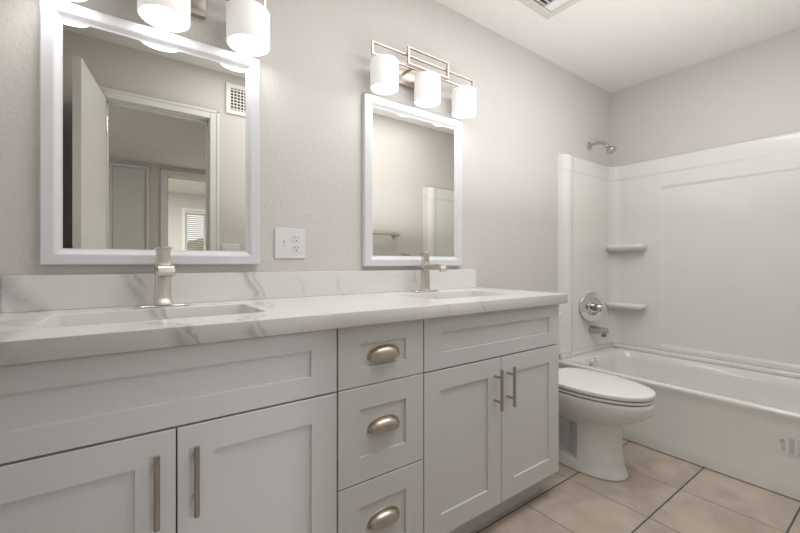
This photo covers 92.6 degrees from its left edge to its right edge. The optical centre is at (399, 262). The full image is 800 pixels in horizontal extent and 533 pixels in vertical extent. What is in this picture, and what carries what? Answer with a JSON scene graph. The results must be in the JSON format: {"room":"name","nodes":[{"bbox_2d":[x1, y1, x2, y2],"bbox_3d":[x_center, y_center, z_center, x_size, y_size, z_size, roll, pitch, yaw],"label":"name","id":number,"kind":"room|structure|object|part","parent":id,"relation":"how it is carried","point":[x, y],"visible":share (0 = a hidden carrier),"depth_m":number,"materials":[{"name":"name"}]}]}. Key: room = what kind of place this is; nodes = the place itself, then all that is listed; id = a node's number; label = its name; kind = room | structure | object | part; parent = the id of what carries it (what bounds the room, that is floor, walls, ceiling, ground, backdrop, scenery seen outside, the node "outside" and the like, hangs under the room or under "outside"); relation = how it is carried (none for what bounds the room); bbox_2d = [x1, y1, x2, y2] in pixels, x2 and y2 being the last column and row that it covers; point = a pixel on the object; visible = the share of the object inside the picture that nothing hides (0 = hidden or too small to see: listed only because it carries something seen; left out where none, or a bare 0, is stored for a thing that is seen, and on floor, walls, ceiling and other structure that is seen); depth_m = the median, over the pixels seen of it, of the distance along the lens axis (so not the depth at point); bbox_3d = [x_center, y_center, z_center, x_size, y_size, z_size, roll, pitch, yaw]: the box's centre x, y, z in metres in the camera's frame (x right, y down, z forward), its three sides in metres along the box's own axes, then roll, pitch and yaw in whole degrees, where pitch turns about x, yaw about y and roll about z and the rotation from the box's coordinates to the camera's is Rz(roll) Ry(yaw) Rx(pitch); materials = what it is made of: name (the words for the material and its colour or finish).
{"room":"bathroom","nodes":[
{"label":"bathroom","id":0,"kind":"room"},
{"bbox_2d":[0,0,610,358],"bbox_3d":[0.256,-0.155,2.058,3.598,2.357,0.100,0,0,-36],"label":"wall","id":1,"kind":"structure","parent":0,"point":[315,71],"depth_m":1.64,"materials":[{"name":"paint"}]},
{"bbox_2d":[40,0,259,264],"bbox_3d":[-0.765,-0.371,1.244,0.597,0.755,0.023,0,0,-36],"label":"wall mirror","id":2,"kind":"object","parent":1,"relation":"attached to","point":[150,137],"visible":0.88,"depth_m":1.21,"materials":[{"name":"white paint"}]},
{"bbox_2d":[137,0,205,32],"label":"vanity light","id":3,"kind":"object","parent":1,"relation":"attached to","point":[166,15],"depth_m":1.18,"materials":[{"name":"white glass"}]},
{"bbox_3d":[-0.930,-0.816,1.037,0.142,0.122,0.142,0,0,-36],"label":"lamp shade","id":4,"kind":"part","parent":3,"relation":"part of","materials":[{"name":"white glass"}]},
{"bbox_3d":[-0.728,-0.816,1.182,0.142,0.122,0.142,0,0,-36],"label":"lamp shade","id":5,"kind":"part","parent":3,"relation":"part of","materials":[{"name":"white glass"}]},
{"bbox_2d":[139,4,188,30],"bbox_3d":[-0.728,-0.760,1.182,0.133,0.003,0.133,0,0,-36],"label":"diffuser","id":6,"kind":"object","parent":3,"relation":"attached to","point":[166,17],"depth_m":1.18,"materials":[{"name":"white glass"}]},
{"bbox_3d":[-0.771,-0.895,1.242,0.250,0.113,0.021,0,0,-36],"label":"plate","id":7,"kind":"part","parent":3,"relation":"part of","materials":[{"name":"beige metal"}]},
{"bbox_2d":[1,269,475,312],"bbox_3d":[-0.330,0.085,1.561,1.824,0.100,0.020,0,0,-36],"label":"backsplash","id":8,"kind":"structure","parent":1,"relation":"attached to","point":[19,293],"depth_m":1.31,"materials":[{"name":"white stone"}]},
{"bbox_2d":[226,0,269,55],"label":"vanity light","id":9,"kind":"object","parent":1,"relation":"attached to","point":[247,27],"depth_m":1.28,"materials":[{"name":"white glass"}]},
{"bbox_3d":[-0.526,-0.816,1.328,0.142,0.122,0.142,0,0,-36],"label":"lamp shade","id":10,"kind":"part","parent":9,"relation":"part of","materials":[{"name":"white glass"}]},
{"bbox_2d":[228,34,268,54],"bbox_3d":[-0.526,-0.760,1.328,0.133,0.003,0.133,0,0,-36],"label":"diffuser","id":11,"kind":"object","parent":9,"relation":"attached to","point":[245,44],"depth_m":1.32,"materials":[{"name":"white glass"}]},
{"bbox_2d":[275,227,304,257],"bbox_3d":[-0.428,-0.076,1.494,0.121,0.118,0.015,0,0,-36],"label":"wall plate","id":12,"kind":"object","parent":1,"relation":"attached to","point":[289,242],"visible":1,"depth_m":1.49,"materials":[{"name":"white plastic"}]},
{"bbox_2d":[292,244,300,252],"bbox_3d":[-0.409,-0.057,1.509,0.034,0.034,0.003,0,0,-36],"label":"socket","id":13,"kind":"object","parent":12,"relation":"attached to","point":[296,248],"depth_m":1.51,"materials":[{"name":"grey plastic"}]},
{"bbox_2d":[292,234,300,242],"bbox_3d":[-0.409,-0.096,1.509,0.034,0.034,0.003,0,0,-36],"label":"socket","id":14,"kind":"object","parent":12,"relation":"attached to","point":[296,238],"depth_m":1.51,"materials":[{"name":"grey plastic"}]},
{"bbox_2d":[362,93,461,265],"bbox_3d":[0.082,-0.364,1.855,0.598,0.761,0.023,0,0,-36],"label":"wall mirror","id":15,"kind":"object","parent":1,"relation":"attached to","point":[412,157],"visible":1,"depth_m":1.83,"materials":[{"name":"white paint"}]},
{"bbox_2d":[370,40,475,118],"bbox_3d":[0.123,-0.865,1.809,0.617,0.222,0.146,0,0,-36],"label":"vanity light","id":16,"kind":"object","parent":1,"relation":"attached to","point":[387,72],"visible":1,"depth_m":1.76,"materials":[{"name":"white glass"}]},
{"bbox_3d":[-0.067,-0.816,1.659,0.123,0.122,0.123,0,0,-36],"label":"lamp shade","id":17,"kind":"part","parent":16,"relation":"part of","materials":[{"name":"white glass"}]},
{"bbox_2d":[371,83,397,93],"bbox_3d":[-0.067,-0.760,1.659,0.114,0.003,0.114,0,0,-36],"label":"diffuser","id":18,"kind":"object","parent":16,"relation":"attached to","point":[378,88],"depth_m":1.66,"materials":[{"name":"white glass"}]},
{"bbox_3d":[0.086,-0.895,1.860,0.250,0.113,0.021,0,0,-36],"label":"plate","id":19,"kind":"part","parent":16,"relation":"part of","materials":[{"name":"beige metal"}]},
{"bbox_3d":[0.129,-0.915,1.800,0.617,0.059,0.009,0,0,-36],"label":"long rail","id":20,"kind":"part","parent":16,"relation":"part of","materials":[{"name":"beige metal"}]},
{"bbox_3d":[0.129,-0.816,1.800,0.123,0.122,0.123,0,0,-36],"label":"lamp shade","id":21,"kind":"part","parent":16,"relation":"part of","materials":[{"name":"white glass"}]},
{"bbox_2d":[415,97,439,106],"bbox_3d":[0.129,-0.760,1.800,0.114,0.003,0.114,0,0,-36],"label":"diffuser","id":22,"kind":"object","parent":16,"relation":"attached to","point":[419,101],"depth_m":1.80,"materials":[{"name":"white glass"}]},
{"bbox_3d":[0.136,-0.935,1.792,0.249,0.081,0.009,0,0,-36],"label":"short rail","id":23,"kind":"part","parent":16,"relation":"part of","materials":[{"name":"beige metal"}]},
{"bbox_3d":[0.325,-0.816,1.942,0.123,0.122,0.123,0,0,-36],"label":"lamp shade","id":24,"kind":"part","parent":16,"relation":"part of","materials":[{"name":"white glass"}]},
{"bbox_2d":[453,110,474,117],"bbox_3d":[0.325,-0.760,1.942,0.114,0.003,0.114,0,0,-36],"label":"diffuser","id":25,"kind":"object","parent":16,"relation":"attached to","point":[456,113],"depth_m":1.94,"materials":[{"name":"white glass"}]},
{"bbox_2d":[587,141,616,154],"bbox_3d":[1.450,-0.826,2.738,0.070,0.128,0.192,0,0,-36],"label":"shower head","id":26,"kind":"object","parent":1,"relation":"attached to","point":[610,149],"visible":1,"depth_m":2.70},
{"bbox_3d":[1.433,-0.850,2.760,0.021,0.055,0.134,0,0,-36],"label":"shower arm","id":27,"kind":"part","parent":26,"relation":"part of","materials":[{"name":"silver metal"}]},
{"bbox_2d":[436,0,799,92],"bbox_3d":[0.712,-1.384,1.425,3.598,0.100,1.660,0,0,-36],"label":"ceiling","id":28,"kind":"structure","parent":0,"point":[612,45],"depth_m":2.19,"materials":[{"name":"white paint"}]},
{"bbox_2d":[518,0,580,18],"bbox_3d":[0.768,-1.325,1.856,0.327,0.018,0.327,0,0,-36],"label":"ceiling vent","id":29,"kind":"object","parent":28,"relation":"in","point":[547,9],"visible":1,"depth_m":1.96,"materials":[{"name":"grey plastic"}]},
{"bbox_2d":[469,438,799,532],"bbox_3d":[0.712,1.073,1.425,3.598,0.100,1.660,0,0,-36],"label":"floor","id":30,"kind":"structure","parent":0,"point":[662,492],"depth_m":1.62,"materials":[{"name":"beige tile"}]},
{"bbox_2d":[0,329,336,532],"bbox_3d":[-0.620,0.602,1.022,0.762,0.843,0.553,0,0,-36],"label":"base cabinet","id":31,"kind":"object","parent":30,"relation":"on","point":[233,436],"visible":0.98,"depth_m":0.83,"materials":[{"name":"white wood"}]},
{"bbox_3d":[-0.643,0.637,0.725,0.375,0.556,0.019,0,0,-36],"label":"door","id":32,"kind":"part","parent":31,"relation":"part of","materials":[{"name":"white paint"}]},
{"bbox_3d":[-0.504,0.470,0.789,0.012,0.151,0.040,0,0,-36],"label":"bar handle","id":33,"kind":"part","parent":31,"relation":"part of","materials":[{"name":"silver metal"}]},
{"bbox_3d":[-0.487,0.267,0.838,0.759,0.174,0.019,0,0,-36],"label":"false drawer","id":34,"kind":"part","parent":31,"relation":"part of","materials":[{"name":"white paint"}]},
{"bbox_3d":[-0.445,0.470,0.832,0.012,0.151,0.040,0,0,-36],"label":"bar handle","id":35,"kind":"part","parent":31,"relation":"part of","materials":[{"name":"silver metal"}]},
{"bbox_3d":[-0.334,0.637,0.948,0.381,0.556,0.019,0,0,-36],"label":"door","id":36,"kind":"part","parent":31,"relation":"part of","materials":[{"name":"white paint"}]},
{"bbox_2d":[336,319,422,532],"bbox_3d":[-0.192,0.602,1.343,0.305,0.843,0.533,0,0,-36],"label":"base cabinet","id":37,"kind":"object","parent":30,"relation":"on","point":[379,392],"visible":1,"depth_m":1.13,"materials":[{"name":"white wood"}]},
{"bbox_3d":[-0.053,0.494,1.151,0.302,0.274,0.019,0,0,-36],"label":"drawer","id":38,"kind":"part","parent":37,"relation":"part of","materials":[{"name":"white paint"}]},
{"bbox_3d":[-0.053,0.774,1.151,0.302,0.278,0.019,0,0,-36],"label":"drawer","id":39,"kind":"part","parent":37,"relation":"part of","materials":[{"name":"white paint"}]},
{"bbox_3d":[-0.053,0.267,1.151,0.302,0.174,0.019,0,0,-36],"label":"drawer","id":40,"kind":"part","parent":37,"relation":"part of","materials":[{"name":"white paint"}]},
{"bbox_3d":[-0.042,0.760,1.140,0.118,0.046,0.028,0,0,-36],"label":"cup handle","id":41,"kind":"part","parent":37,"relation":"part of","materials":[{"name":"silver metal"}]},
{"bbox_3d":[-0.042,0.480,1.140,0.118,0.046,0.028,0,0,-36],"label":"cup handle","id":42,"kind":"part","parent":37,"relation":"part of","materials":[{"name":"silver metal"}]},
{"bbox_3d":[-0.042,0.264,1.140,0.118,0.046,0.028,0,0,-36],"label":"cup handle","id":43,"kind":"part","parent":37,"relation":"part of","materials":[{"name":"silver metal"}]},
{"bbox_2d":[423,304,558,532],"bbox_3d":[0.250,0.602,1.649,0.767,0.843,0.553,0,0,-36],"label":"base cabinet","id":44,"kind":"object","parent":30,"relation":"on","point":[491,379],"visible":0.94,"depth_m":1.42,"materials":[{"name":"white wood"}]},
{"bbox_2d":[0,269,567,365],"bbox_3d":[-0.179,0.106,1.349,1.862,0.142,0.540,0,0,-36],"label":"countertop","id":45,"kind":"structure","parent":44,"relation":"on","point":[43,317],"depth_m":1.13,"materials":[{"name":"white stone"}]},
{"bbox_2d":[134,246,189,307],"bbox_3d":[-0.701,0.043,1.137,0.146,0.184,0.159,0,0,-36],"label":"faucet","id":46,"kind":"object","parent":45,"relation":"on","point":[164,269],"visible":1,"depth_m":1.16,"materials":[{"name":"silver metal"}]},
{"bbox_3d":[-0.732,0.132,1.180,0.146,0.006,0.052,0,0,-36],"label":"deck plate","id":47,"kind":"part","parent":46,"relation":"part of","materials":[{"name":"silver metal"}]},
{"bbox_3d":[-0.730,-0.026,1.177,0.047,0.047,0.050,0,0,-36],"label":"lever","id":48,"kind":"part","parent":46,"relation":"part of","materials":[{"name":"silver metal"}]},
{"bbox_3d":[-0.690,0.021,1.122,0.040,0.030,0.122,0,0,-36],"label":"spout","id":49,"kind":"part","parent":46,"relation":"part of","materials":[{"name":"silver metal"}]},
{"bbox_2d":[412,252,446,291],"bbox_3d":[0.149,0.043,1.749,0.146,0.184,0.158,0,0,-36],"label":"faucet","id":50,"kind":"object","parent":45,"relation":"on","point":[425,264],"visible":1,"depth_m":1.77,"materials":[{"name":"silver metal"}]},
{"bbox_3d":[0.118,0.132,1.792,0.146,0.006,0.052,0,0,-36],"label":"deck plate","id":51,"kind":"part","parent":50,"relation":"part of","materials":[{"name":"silver metal"}]},
{"bbox_3d":[0.120,-0.026,1.790,0.038,0.047,0.040,0,0,-36],"label":"lever","id":52,"kind":"part","parent":50,"relation":"part of","materials":[{"name":"silver metal"}]},
{"bbox_3d":[0.160,0.021,1.735,0.032,0.030,0.122,0,0,-36],"label":"spout","id":53,"kind":"part","parent":50,"relation":"part of","materials":[{"name":"silver metal"}]},
{"bbox_3d":[0.226,0.637,1.352,0.378,0.556,0.019,0,0,-36],"label":"door","id":54,"kind":"part","parent":44,"relation":"part of","materials":[{"name":"white paint"}]},
{"bbox_3d":[0.383,0.267,1.465,0.764,0.174,0.019,0,0,-36],"label":"false drawer","id":55,"kind":"part","parent":44,"relation":"part of","materials":[{"name":"white paint"}]},
{"bbox_3d":[0.367,0.470,1.417,0.012,0.151,0.040,0,0,-36],"label":"bar handle","id":56,"kind":"part","parent":44,"relation":"part of","materials":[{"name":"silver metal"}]},
{"bbox_3d":[0.426,0.470,1.460,0.012,0.151,0.040,0,0,-36],"label":"bar handle","id":57,"kind":"part","parent":44,"relation":"part of","materials":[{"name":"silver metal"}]},
{"bbox_3d":[0.537,0.637,1.576,0.383,0.556,0.019,0,0,-36],"label":"door","id":58,"kind":"part","parent":44,"relation":"part of","materials":[{"name":"white paint"}]},
{"bbox_2d":[558,312,655,480],"bbox_3d":[0.919,0.659,2.012,0.368,0.728,0.739,0,0,-36],"label":"toilet","id":59,"kind":"object","parent":30,"relation":"on","point":[594,406],"visible":0.61,"depth_m":1.82,"materials":[{"name":"white ceramic"}]},
{"bbox_3d":[0.985,0.628,1.921,0.362,0.012,0.506,0,0,-36],"label":"seat","id":60,"kind":"part","parent":59,"relation":"part of","materials":[{"name":"white plastic"}]},
{"bbox_3d":[0.930,0.832,1.997,0.360,0.383,0.698,0,0,-36],"label":"bowl","id":61,"kind":"part","parent":59,"relation":"part of","materials":[{"name":"white ceramic"}]},
{"bbox_3d":[0.986,0.604,1.919,0.368,0.027,0.510,0,0,-36],"label":"lid","id":62,"kind":"part","parent":59,"relation":"part of","materials":[{"name":"white plastic"}]},
{"bbox_2d":[559,343,799,500],"bbox_3d":[1.773,0.822,2.197,0.770,0.402,1.446,0,0,-36],"label":"bathtub","id":63,"kind":"object","parent":30,"relation":"on","point":[740,421],"visible":0.71,"depth_m":2.00,"materials":[{"name":"white ceramic"}]},
{"bbox_3d":[1.331,0.685,2.616,0.072,0.072,0.022,0,0,-36],"label":"overflow plate","id":64,"kind":"part","parent":63,"relation":"part of","materials":[{"name":"silver metal"}]},
{"bbox_2d":[611,28,799,370],"bbox_3d":[2.128,-0.155,2.452,0.100,2.357,1.450,0,0,-36],"label":"wall","id":65,"kind":"structure","parent":0,"point":[751,92],"depth_m":2.49,"materials":[{"name":"paint"}]},
{"bbox_2d":[557,131,799,372],"bbox_3d":[1.785,-0.062,2.205,0.743,1.364,1.448,0,0,-36],"label":"tub surround","id":66,"kind":"object","parent":65,"relation":"attached to","point":[697,253],"visible":0.99,"depth_m":2.58,"materials":[{"name":"white plastic"}]},
{"bbox_2d":[580,292,606,321],"bbox_3d":[1.383,0.314,2.700,0.190,0.208,0.138,0,0,-36],"label":"shower valve","id":67,"kind":"object","parent":66,"relation":"attached to","point":[592,305],"visible":1,"depth_m":2.70,"materials":[{"name":"silver metal"}]},
{"bbox_3d":[1.376,0.314,2.688,0.052,0.052,0.042,0,0,-12],"label":"valve stem","id":68,"kind":"part","parent":67,"relation":"part of","materials":[{"name":"silver metal"}]},
{"bbox_3d":[1.407,0.334,2.663,0.072,0.082,0.036,0,0,13],"label":"lever","id":69,"kind":"part","parent":67,"relation":"part of","materials":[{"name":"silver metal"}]},
{"bbox_2d":[589,325,608,336],"bbox_3d":[1.432,0.491,2.747,0.060,0.071,0.119,0,0,-36],"label":"tub spout","id":70,"kind":"object","parent":66,"relation":"attached to","point":[593,329],"visible":1,"depth_m":2.73,"materials":[{"name":"grey metal"}]},
{"bbox_2d":[606,302,646,309],"bbox_3d":[1.686,0.324,2.852,0.121,0.046,0.260,0,0,-36],"label":"shelf","id":71,"kind":"object","parent":66,"relation":"attached to","point":[609,305],"depth_m":2.82,"materials":[{"name":"white plastic"}]},
{"bbox_2d":[606,244,646,250],"bbox_3d":[1.686,-0.112,2.852,0.121,0.046,0.260,0,0,-36],"label":"shelf","id":72,"kind":"object","parent":66,"relation":"attached to","point":[609,247],"depth_m":2.80,"materials":[{"name":"white plastic"}]}
]}

